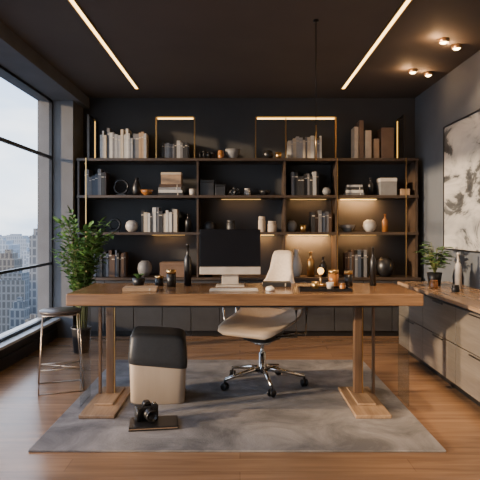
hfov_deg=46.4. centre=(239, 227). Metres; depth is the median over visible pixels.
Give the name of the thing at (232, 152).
bowl
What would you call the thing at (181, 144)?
book
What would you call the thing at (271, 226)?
candle
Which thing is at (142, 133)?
book
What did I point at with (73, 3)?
recessed light
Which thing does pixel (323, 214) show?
book
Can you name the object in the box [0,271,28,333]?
office tower
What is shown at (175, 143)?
book
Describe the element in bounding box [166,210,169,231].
book
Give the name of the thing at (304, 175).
book
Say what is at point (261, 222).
candle
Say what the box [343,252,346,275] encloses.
book
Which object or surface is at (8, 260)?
office tower
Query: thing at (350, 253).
book
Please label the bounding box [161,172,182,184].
storage box
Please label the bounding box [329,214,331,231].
book
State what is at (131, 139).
book
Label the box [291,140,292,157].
book
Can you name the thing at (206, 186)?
storage box
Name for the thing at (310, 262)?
bottle
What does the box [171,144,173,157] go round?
book
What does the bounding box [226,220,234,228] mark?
jar
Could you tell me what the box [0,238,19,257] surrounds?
office tower
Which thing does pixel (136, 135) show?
book
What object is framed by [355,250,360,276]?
book
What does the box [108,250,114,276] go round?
book
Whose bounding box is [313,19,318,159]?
pendant light
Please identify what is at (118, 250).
book
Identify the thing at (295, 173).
book
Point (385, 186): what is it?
storage box
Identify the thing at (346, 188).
book
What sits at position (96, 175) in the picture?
book
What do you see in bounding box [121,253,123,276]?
book
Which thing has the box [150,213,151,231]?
book
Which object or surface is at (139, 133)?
book
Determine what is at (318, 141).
book
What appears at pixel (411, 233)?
bookcase
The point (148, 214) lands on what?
book
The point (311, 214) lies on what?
book
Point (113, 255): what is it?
book
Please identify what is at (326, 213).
book
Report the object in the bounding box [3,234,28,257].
office tower
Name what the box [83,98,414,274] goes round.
wall
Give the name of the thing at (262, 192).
bowl
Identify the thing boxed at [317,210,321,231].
book
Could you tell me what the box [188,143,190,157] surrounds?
book
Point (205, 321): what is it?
base cabinet
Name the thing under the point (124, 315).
base cabinet
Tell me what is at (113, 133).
book
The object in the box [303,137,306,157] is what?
book
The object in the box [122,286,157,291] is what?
book
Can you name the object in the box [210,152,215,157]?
jar
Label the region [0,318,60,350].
trim
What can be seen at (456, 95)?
wall
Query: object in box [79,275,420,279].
countertop
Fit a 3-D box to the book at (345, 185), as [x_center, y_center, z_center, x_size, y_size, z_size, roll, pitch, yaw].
[1.250,-0.458,6.169,0.170,0.023,0.162,0,0,2]
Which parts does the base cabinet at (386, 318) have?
door, door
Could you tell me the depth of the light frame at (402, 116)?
6.06 m
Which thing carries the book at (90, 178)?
on the bookcase
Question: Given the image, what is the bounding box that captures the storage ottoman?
[128,326,186,404]
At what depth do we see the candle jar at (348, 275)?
3.96 m
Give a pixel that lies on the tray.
(300, 288)
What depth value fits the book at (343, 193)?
6.09 m
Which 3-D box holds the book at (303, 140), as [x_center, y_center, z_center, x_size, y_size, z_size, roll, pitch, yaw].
[0.706,-0.863,6.254,0.026,0.213,0.179,0,0,0]
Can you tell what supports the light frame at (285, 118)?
on the bookcase
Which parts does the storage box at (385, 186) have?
lid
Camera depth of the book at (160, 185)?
6.09 m
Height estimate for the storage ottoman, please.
0.464 m
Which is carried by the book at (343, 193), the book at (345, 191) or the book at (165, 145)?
the book at (345, 191)
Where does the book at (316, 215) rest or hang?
on the bookcase
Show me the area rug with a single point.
(314, 417)
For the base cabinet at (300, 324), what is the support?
on the floor
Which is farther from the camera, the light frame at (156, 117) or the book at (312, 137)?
the book at (312, 137)
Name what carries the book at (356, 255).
on the countertop
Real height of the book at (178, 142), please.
0.208 m
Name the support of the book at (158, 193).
on the bookcase
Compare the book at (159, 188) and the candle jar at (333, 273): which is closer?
the candle jar at (333, 273)
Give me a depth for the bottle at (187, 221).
6.12 m
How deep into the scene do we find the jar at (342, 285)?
3.69 m
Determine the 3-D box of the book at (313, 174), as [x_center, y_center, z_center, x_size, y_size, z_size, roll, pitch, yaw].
[0.813,-0.485,6.184,0.038,0.258,0.162,0,0,0]
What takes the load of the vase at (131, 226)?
on the bookcase
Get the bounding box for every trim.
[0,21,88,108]
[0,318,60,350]
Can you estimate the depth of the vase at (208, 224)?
6.13 m
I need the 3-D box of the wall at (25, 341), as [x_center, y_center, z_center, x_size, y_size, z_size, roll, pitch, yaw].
[-2.070,1.080,2.400,0.200,0.190,8.000,0,0,0]
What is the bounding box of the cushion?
[128,326,186,368]
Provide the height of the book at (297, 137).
0.255 m
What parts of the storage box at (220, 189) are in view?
lid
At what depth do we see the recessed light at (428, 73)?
5.32 m
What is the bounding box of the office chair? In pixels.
[218,250,307,397]
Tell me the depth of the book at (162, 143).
6.16 m
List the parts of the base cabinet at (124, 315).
door, door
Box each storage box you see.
[160,261,183,276]
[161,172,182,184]
[200,180,214,194]
[215,184,225,194]
[377,178,396,194]
[398,189,409,194]
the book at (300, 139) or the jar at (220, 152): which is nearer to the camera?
the jar at (220, 152)
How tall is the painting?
1.180 m
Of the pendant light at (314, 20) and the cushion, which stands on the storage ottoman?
the cushion
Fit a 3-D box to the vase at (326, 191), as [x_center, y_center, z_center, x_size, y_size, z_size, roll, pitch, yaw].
[0.950,-0.400,6.150,0.100,0.087,0.100,0,0,0]
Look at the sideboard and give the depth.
4.15 m
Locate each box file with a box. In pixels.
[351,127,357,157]
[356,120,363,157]
[364,130,370,157]
[371,139,378,157]
[377,128,393,157]
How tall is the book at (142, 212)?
0.234 m
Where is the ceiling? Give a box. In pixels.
[0,0,479,97]
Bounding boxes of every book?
[86,169,92,194]
[89,177,91,194]
[92,176,94,194]
[95,174,97,194]
[96,247,102,276]
[98,169,103,194]
[99,253,102,276]
[100,135,101,157]
[101,172,104,194]
[102,131,106,157]
[103,251,107,276]
[104,135,106,157]
[105,172,109,194]
[106,253,107,276]
[107,128,112,157]
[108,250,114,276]
[110,133,111,157]
[111,254,114,276]
[112,132,115,157]
[114,134,117,157]
[115,249,119,276]
[117,253,120,276]
[118,135,120,157]
[119,255,120,276]
[121,129,125,157]
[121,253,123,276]
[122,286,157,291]
[124,134,125,157]
[124,252,127,276]
[126,129,130,157]
[128,133,132,157]
[130,138,132,157]
[133,134,134,157]
[135,134,138,157]
[139,133,140,157]
[141,132,143,157]
[141,211,146,231]
[144,133,148,157]
[144,212,147,231]
[147,213,149,231]
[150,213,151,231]
[152,207,155,231]
[156,207,160,231]
[158,187,183,190]
[158,190,182,192]
[158,193,183,194]
[159,184,181,186]
[159,211,164,231]
[162,143,163,157]
[163,214,165,231]
[164,144,166,157]
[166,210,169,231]
[167,143,168,157]
[168,212,171,231]
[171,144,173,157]
[172,209,173,231]
[174,142,176,157]
[174,209,178,231]
[177,141,181,157]
[180,143,182,157]
[185,142,187,157]
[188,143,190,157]
[262,281,290,286]
[287,141,290,157]
[290,172,293,194]
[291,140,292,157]
[292,138,295,157]
[294,172,297,194]
[296,136,298,157]
[298,176,300,194]
[299,138,302,157]
[301,176,303,194]
[302,174,306,194]
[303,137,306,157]
[303,140,304,157]
[307,137,310,157]
[307,174,308,194]
[309,176,312,194]
[309,212,314,231]
[310,136,313,157]
[311,172,315,194]
[315,214,317,231]
[316,172,318,194]
[317,136,321,157]
[317,140,319,157]
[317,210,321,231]
[322,213,324,231]
[323,212,328,231]
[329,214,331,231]
[343,193,363,194]
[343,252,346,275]
[344,187,362,190]
[344,190,362,192]
[345,185,362,186]
[345,252,348,269]
[349,250,354,276]
[349,252,351,270]
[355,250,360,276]
[355,254,357,276]
[361,250,366,276]
[361,253,363,276]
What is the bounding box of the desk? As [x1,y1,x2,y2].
[66,283,423,418]
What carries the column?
attached to the wall at (220, 123)
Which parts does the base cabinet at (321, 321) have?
door, door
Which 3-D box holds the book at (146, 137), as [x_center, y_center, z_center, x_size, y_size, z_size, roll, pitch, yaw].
[-1.035,-0.893,6.182,0.030,0.274,0.162,0,0,0]
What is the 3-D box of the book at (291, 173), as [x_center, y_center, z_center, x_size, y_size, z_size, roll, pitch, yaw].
[0.577,-0.484,6.195,0.033,0.256,0.156,0,0,0]
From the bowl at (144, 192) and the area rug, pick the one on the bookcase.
the bowl at (144, 192)
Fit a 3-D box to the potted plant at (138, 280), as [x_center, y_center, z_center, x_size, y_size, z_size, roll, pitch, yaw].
[-0.720,0.369,3.980,0.090,0.089,0.090,0,0,0]
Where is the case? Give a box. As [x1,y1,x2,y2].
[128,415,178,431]
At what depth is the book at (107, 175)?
6.17 m
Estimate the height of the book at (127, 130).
0.329 m
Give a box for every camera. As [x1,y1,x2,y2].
[134,400,157,422]
[199,151,209,157]
[229,187,239,194]
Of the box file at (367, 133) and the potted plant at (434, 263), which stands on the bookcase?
the box file at (367, 133)
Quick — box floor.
[0,336,479,479]
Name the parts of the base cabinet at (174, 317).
door, door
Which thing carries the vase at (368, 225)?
on the bookcase
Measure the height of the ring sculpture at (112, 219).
0.157 m
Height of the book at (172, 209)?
0.254 m
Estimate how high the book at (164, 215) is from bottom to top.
0.201 m
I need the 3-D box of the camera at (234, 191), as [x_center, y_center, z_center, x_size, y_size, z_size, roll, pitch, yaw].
[-0.065,-0.399,6.102,0.114,0.086,0.110,0,0,17]
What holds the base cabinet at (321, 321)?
on the floor
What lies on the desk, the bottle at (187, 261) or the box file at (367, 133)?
the bottle at (187, 261)
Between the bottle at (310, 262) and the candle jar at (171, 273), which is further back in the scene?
the bottle at (310, 262)
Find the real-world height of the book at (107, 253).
0.257 m
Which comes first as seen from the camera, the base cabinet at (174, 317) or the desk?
the desk
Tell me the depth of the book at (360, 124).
6.11 m
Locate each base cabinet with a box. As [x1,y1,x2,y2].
[83,280,133,335]
[134,280,191,335]
[191,280,247,335]
[248,280,305,335]
[305,280,362,335]
[363,280,419,335]
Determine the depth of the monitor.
3.96 m
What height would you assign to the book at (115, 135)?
0.266 m
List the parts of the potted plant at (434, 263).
stem, pot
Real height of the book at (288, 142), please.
0.207 m
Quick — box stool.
[38,307,84,395]
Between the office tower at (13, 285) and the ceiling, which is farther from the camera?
the office tower at (13, 285)
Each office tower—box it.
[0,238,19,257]
[0,249,21,278]
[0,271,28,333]
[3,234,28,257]
[9,297,29,329]
[21,247,28,271]
[25,314,36,322]
[26,257,28,271]
[29,228,36,313]
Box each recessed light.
[67,0,139,88]
[340,0,412,88]
[408,68,417,73]
[424,71,432,76]
[438,37,449,43]
[451,43,461,49]
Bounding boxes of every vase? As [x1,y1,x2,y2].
[125,220,137,231]
[132,177,140,194]
[138,260,151,276]
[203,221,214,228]
[263,150,273,157]
[286,221,296,231]
[293,249,301,276]
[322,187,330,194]
[363,220,376,231]
[376,257,393,276]
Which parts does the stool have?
leg, leg, seat, seat frame, frame, leg, leg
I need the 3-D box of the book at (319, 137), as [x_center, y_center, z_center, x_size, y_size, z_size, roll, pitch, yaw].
[0.889,-0.886,6.259,0.022,0.259,0.182,0,0,0]
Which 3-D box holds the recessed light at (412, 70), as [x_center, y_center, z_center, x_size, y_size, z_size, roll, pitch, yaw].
[1.620,-1.466,5.250,0.088,0.038,0.088,0,0,0]
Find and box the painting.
[443,109,479,252]
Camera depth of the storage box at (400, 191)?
6.09 m
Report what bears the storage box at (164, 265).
on the countertop
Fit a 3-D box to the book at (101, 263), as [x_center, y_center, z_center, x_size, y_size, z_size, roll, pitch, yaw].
[-1.516,0.406,6.188,0.030,0.255,0.175,0,0,0]
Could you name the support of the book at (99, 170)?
on the bookcase
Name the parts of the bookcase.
brass post, shelf, shelf, shelf, brass post, brass post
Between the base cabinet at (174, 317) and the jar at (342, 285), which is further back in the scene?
the base cabinet at (174, 317)
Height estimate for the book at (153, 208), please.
0.268 m
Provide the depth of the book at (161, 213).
6.11 m
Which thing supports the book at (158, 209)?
on the bookcase
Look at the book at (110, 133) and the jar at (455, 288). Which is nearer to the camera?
the jar at (455, 288)
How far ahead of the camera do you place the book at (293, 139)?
6.17 m
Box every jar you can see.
[155,276,163,285]
[166,269,175,286]
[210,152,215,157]
[218,150,223,157]
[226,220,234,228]
[244,188,249,194]
[328,269,338,285]
[340,283,345,288]
[344,270,352,286]
[429,280,437,288]
[451,285,458,291]
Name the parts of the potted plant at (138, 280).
pot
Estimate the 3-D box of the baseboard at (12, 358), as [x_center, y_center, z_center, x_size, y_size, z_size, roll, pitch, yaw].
[-1.962,1.125,2.200,0.015,0.100,7.600,0,0,0]
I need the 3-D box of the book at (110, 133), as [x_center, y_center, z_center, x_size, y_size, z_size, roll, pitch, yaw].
[-1.408,-0.899,6.210,0.031,0.286,0.200,0,0,0]
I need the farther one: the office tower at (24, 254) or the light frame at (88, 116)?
the office tower at (24, 254)
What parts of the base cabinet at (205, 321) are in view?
door, door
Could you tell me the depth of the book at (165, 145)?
6.18 m
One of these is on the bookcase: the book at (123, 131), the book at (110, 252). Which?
the book at (123, 131)
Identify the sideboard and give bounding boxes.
[398,281,479,406]
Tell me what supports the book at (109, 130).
on the bookcase
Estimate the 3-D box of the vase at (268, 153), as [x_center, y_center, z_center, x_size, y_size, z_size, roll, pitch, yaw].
[0.310,-0.804,6.160,0.120,0.097,0.120,0,0,0]
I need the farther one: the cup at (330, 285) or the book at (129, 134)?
the book at (129, 134)
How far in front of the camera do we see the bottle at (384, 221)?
6.15 m
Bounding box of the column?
[37,101,82,337]
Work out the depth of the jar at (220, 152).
6.10 m
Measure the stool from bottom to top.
0.574 m
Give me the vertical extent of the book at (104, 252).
0.275 m
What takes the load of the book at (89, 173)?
on the bookcase
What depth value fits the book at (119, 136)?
6.11 m
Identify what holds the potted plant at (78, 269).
on the floor
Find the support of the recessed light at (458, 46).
in the ceiling
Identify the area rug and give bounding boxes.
[28,360,445,451]
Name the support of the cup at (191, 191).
on the bookcase
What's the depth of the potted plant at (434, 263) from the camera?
4.91 m
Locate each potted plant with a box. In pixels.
[51,205,116,353]
[132,273,144,285]
[415,242,453,285]
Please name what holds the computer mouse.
on the desk
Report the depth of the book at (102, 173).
6.11 m
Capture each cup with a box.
[189,189,195,194]
[275,152,281,157]
[300,225,305,231]
[312,281,318,288]
[326,282,333,288]
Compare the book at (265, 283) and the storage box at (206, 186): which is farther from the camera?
the storage box at (206, 186)
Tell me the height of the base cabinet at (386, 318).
0.608 m
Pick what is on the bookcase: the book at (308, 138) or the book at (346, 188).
the book at (308, 138)
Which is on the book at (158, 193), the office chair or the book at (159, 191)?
the book at (159, 191)
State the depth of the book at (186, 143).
6.16 m
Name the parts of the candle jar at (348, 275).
lid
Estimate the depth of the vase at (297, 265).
6.13 m
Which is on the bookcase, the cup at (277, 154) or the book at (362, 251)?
the cup at (277, 154)
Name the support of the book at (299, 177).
on the bookcase
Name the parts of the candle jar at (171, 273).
lid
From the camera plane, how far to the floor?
3.31 m
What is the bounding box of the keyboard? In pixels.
[209,288,257,291]
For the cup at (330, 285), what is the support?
on the tray
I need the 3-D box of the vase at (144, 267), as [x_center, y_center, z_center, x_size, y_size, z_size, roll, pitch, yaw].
[-1.050,0.447,6.180,0.160,0.175,0.160,0,0,0]
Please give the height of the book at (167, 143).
0.181 m
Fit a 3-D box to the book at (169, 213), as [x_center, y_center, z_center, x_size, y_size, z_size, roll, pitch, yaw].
[-0.763,-0.064,6.202,0.039,0.216,0.195,0,0,0]
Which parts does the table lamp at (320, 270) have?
lamp shade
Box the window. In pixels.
[0,65,52,342]
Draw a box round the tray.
[297,286,351,291]
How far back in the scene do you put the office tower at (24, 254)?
337.97 m
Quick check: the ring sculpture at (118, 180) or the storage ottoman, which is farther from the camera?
the ring sculpture at (118, 180)
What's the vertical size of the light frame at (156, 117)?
0.455 m
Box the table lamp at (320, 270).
[317,267,325,285]
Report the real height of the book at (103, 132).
0.302 m
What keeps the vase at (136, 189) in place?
on the bookcase
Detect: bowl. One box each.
[141,190,152,194]
[225,148,239,157]
[259,190,269,194]
[339,225,354,231]
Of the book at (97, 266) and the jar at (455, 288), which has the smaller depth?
the jar at (455, 288)
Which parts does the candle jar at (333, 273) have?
lid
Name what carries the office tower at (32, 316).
on the ground
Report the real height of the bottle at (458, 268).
0.300 m
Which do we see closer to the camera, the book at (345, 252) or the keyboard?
the keyboard
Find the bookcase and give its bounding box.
[76,158,418,277]
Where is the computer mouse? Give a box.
[265,286,274,290]
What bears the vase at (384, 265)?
on the countertop
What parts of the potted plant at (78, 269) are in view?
pot, stem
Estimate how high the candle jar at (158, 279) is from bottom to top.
0.070 m
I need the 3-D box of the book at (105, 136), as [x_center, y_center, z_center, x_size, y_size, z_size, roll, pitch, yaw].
[-1.470,-0.884,6.178,0.027,0.256,0.156,0,0,0]
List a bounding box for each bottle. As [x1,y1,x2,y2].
[184,244,190,285]
[185,214,190,231]
[307,252,313,276]
[320,256,326,276]
[368,178,372,194]
[370,246,375,285]
[382,214,387,231]
[455,253,461,288]
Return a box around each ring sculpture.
[108,218,121,231]
[113,179,128,194]
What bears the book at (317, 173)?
on the bookcase
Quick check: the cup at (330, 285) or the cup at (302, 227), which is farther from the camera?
the cup at (302, 227)
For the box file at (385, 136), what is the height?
0.340 m
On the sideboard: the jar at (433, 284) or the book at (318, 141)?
the jar at (433, 284)
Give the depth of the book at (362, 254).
6.12 m
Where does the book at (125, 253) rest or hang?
on the countertop
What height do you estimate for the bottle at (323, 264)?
0.220 m
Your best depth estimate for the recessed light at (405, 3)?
4.39 m
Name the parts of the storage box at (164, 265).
lid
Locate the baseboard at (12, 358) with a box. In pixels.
[0,328,57,371]
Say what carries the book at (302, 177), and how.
on the bookcase
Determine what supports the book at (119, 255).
on the countertop
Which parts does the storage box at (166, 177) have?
lid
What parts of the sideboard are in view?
drawer, drawer, drawer, drawer, drawer, drawer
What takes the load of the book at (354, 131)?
on the bookcase
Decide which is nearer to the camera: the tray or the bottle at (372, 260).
the tray
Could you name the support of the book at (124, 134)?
on the bookcase
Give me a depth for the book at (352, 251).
6.12 m
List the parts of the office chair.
armrest, leg, leg, seat, leg, leg, backrest, leg, armrest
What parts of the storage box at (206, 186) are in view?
lid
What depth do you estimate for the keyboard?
3.65 m
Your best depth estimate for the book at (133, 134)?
6.12 m
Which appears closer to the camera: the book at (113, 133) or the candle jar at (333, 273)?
the candle jar at (333, 273)
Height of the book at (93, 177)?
0.215 m
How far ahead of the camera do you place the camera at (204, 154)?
6.10 m
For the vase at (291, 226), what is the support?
on the bookcase
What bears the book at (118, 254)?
on the countertop
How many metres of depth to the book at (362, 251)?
6.10 m
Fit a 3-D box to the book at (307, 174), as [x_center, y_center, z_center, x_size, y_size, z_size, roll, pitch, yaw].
[0.745,-0.475,6.194,0.025,0.238,0.158,0,0,0]
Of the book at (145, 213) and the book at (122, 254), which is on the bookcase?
the book at (145, 213)
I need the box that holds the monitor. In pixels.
[200,229,259,286]
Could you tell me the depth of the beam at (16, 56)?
5.01 m
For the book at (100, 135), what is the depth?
6.12 m
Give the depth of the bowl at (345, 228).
6.12 m
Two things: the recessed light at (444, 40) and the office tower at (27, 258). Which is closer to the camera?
the recessed light at (444, 40)
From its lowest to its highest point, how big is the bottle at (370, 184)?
0.200 m
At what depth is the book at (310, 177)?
6.11 m
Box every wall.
[0,323,55,358]
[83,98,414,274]
[415,50,479,288]
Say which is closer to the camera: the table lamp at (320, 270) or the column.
the table lamp at (320, 270)
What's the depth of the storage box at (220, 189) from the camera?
6.10 m
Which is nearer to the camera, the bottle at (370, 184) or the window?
the window
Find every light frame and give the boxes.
[87,115,95,157]
[156,117,194,157]
[255,117,335,157]
[396,115,405,157]
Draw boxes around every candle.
[258,216,265,231]
[267,221,276,231]
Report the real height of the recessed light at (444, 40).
0.038 m
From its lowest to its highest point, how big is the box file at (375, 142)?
0.220 m
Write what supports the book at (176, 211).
on the bookcase

